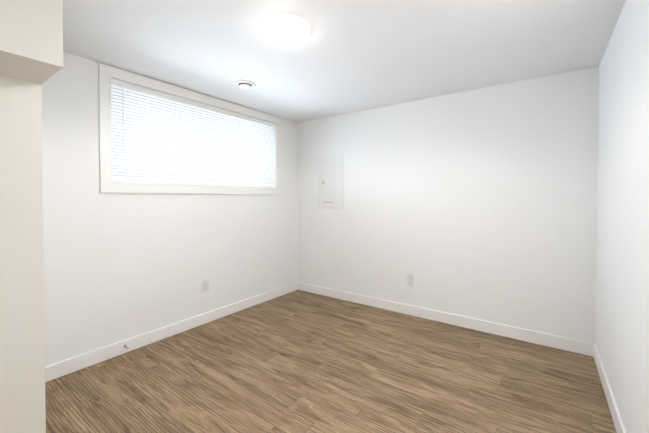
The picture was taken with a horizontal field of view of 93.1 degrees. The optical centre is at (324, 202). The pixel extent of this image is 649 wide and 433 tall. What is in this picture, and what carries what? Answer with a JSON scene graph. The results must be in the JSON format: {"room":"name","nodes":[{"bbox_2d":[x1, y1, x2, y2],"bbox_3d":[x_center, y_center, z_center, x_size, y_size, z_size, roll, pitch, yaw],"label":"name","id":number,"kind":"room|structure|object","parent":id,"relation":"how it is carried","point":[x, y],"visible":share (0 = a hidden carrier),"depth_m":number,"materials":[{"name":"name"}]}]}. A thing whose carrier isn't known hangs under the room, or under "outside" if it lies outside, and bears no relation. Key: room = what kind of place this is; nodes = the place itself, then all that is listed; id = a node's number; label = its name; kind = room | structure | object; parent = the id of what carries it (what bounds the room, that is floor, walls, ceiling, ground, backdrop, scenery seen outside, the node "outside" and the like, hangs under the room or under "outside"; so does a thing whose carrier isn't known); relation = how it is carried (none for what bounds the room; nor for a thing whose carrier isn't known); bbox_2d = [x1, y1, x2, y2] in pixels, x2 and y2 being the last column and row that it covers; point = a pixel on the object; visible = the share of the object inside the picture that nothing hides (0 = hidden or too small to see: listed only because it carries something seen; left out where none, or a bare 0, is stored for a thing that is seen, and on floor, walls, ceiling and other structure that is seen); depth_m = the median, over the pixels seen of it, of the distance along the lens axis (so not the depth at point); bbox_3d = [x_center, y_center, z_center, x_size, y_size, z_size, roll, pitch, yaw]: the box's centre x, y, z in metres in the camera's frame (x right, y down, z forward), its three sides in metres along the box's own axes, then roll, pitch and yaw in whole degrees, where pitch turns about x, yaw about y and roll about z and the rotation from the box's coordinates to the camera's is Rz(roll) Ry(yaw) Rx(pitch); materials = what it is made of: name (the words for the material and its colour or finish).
{"room":"empty basement room","nodes":[
{"label":"empty basement room","id":0,"kind":"room"},
{"bbox_2d":[0,75,45,432],"bbox_3d":[-2.297,0.378,0.907,1.020,1.846,2.002,1,1,36],"label":"wall jog","id":1,"kind":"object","parent":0,"point":[22,371],"visible":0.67,"depth_m":1.36,"materials":[{"name":"white paint"}]},
{"bbox_2d":[0,0,62,84],"bbox_3d":[-2.167,-0.816,0.797,1.339,0.564,2.002,1,1,36],"label":"bulkhead soffit","id":2,"kind":"structure","parent":0,"point":[31,40],"depth_m":1.17,"materials":[{"name":"white paint"}]},
{"bbox_2d":[41,52,297,366],"bbox_3d":[-1.964,0.079,2.497,0.300,2.400,5.280,1,1,36],"label":"wall","id":3,"kind":"structure","parent":0,"point":[118,267],"depth_m":2.63,"materials":[{"name":"white paint"}]},
{"bbox_2d":[45,282,296,381],"bbox_3d":[-1.261,1.214,3.222,0.014,0.110,2.948,1,1,36],"label":"baseboard","id":4,"kind":"structure","parent":3,"relation":"attached to","point":[70,365],"depth_m":2.78,"materials":[{"name":"paint"}]},
{"bbox_2d":[98,63,280,194],"bbox_3d":[-1.290,-0.610,3.358,0.258,1.032,2.065,1,1,36],"label":"window unit","id":5,"kind":"structure","parent":3,"relation":"in","point":[182,183],"depth_m":2.84,"materials":[{"name":"white"}]},
{"bbox_2d":[111,78,273,187],"bbox_3d":[-1.223,-0.611,3.310,0.072,0.860,1.889,1,1,36],"label":"window blind","id":6,"kind":"object","parent":5,"relation":"attached to","point":[158,136],"visible":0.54,"depth_m":3.07,"materials":[{"name":"white plastic"}]},
{"bbox_2d":[202,279,208,292],"bbox_3d":[-1.251,0.876,3.235,0.008,0.132,0.080,1,1,36],"label":"outlet","id":7,"kind":"object","parent":3,"relation":"attached to","point":[205,285],"visible":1,"depth_m":3.23,"materials":[{"name":"white plastic"}]},
{"bbox_2d":[45,290,616,432],"bbox_3d":[-0.583,1.352,1.522,3.700,0.120,5.280,1,1,36],"label":"floor","id":8,"kind":"structure","parent":0,"point":[298,361],"depth_m":2.21,"materials":[{"name":"brown laminate"}]},
{"bbox_2d":[63,0,625,122],"bbox_3d":[-0.583,-1.183,1.487,3.700,0.150,5.280,1,1,36],"label":"ceiling","id":9,"kind":"structure","parent":0,"point":[346,56],"depth_m":2.18,"materials":[{"name":"white paint"}]},
{"bbox_2d":[235,80,255,88],"bbox_3d":[-0.752,-1.112,2.915,0.194,0.030,0.194,1,1,36],"label":"ceiling vent","id":10,"kind":"object","parent":9,"relation":"in","point":[245,84],"visible":0.98,"depth_m":2.88,"materials":[{"name":"white plastic"}]},
{"bbox_2d":[264,15,309,42],"bbox_3d":[-0.237,-1.076,1.954,0.286,0.076,0.286,1,1,36],"label":"dome ceiling light","id":11,"kind":"object","parent":9,"relation":"attached to","point":[287,28],"visible":1,"depth_m":1.88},
{"bbox_2d":[297,66,598,343],"bbox_3d":[0.975,0.064,3.543,3.250,2.400,0.150,1,1,36],"label":"wall","id":12,"kind":"structure","parent":0,"point":[480,204],"depth_m":3.09,"materials":[{"name":"white paint"}]},
{"bbox_2d":[318,154,343,208],"bbox_3d":[0.072,-0.276,4.082,0.418,0.705,0.020,1,1,36],"label":"electrical panel","id":13,"kind":"object","parent":12,"relation":"attached to","point":[331,182],"visible":1,"depth_m":4.07,"materials":[{"name":"paint"}]},
{"bbox_2d":[407,274,413,286],"bbox_3d":[0.968,0.873,3.462,0.080,0.132,0.008,1,1,36],"label":"outlet","id":14,"kind":"object","parent":12,"relation":"attached to","point":[410,279],"visible":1,"depth_m":3.46,"materials":[{"name":"white plastic"}]},
{"bbox_2d":[297,282,588,355],"bbox_3d":[0.911,1.210,3.504,3.210,0.110,0.014,1,1,36],"label":"baseboard","id":15,"kind":"structure","parent":12,"relation":"attached to","point":[563,343],"depth_m":3.14,"materials":[{"name":"paint"}]},
{"bbox_2d":[596,0,648,432],"bbox_3d":[0.858,0.107,0.469,0.150,2.400,5.280,1,1,36],"label":"wall","id":16,"kind":"structure","parent":0,"point":[622,312],"depth_m":1.64,"materials":[{"name":"white paint"}]},
{"bbox_2d":[589,342,625,432],"bbox_3d":[0.791,1.251,0.532,0.014,0.110,4.980,1,1,36],"label":"baseboard","id":17,"kind":"structure","parent":16,"relation":"attached to","point":[593,351],"depth_m":1.98,"materials":[{"name":"paint"}]}
]}

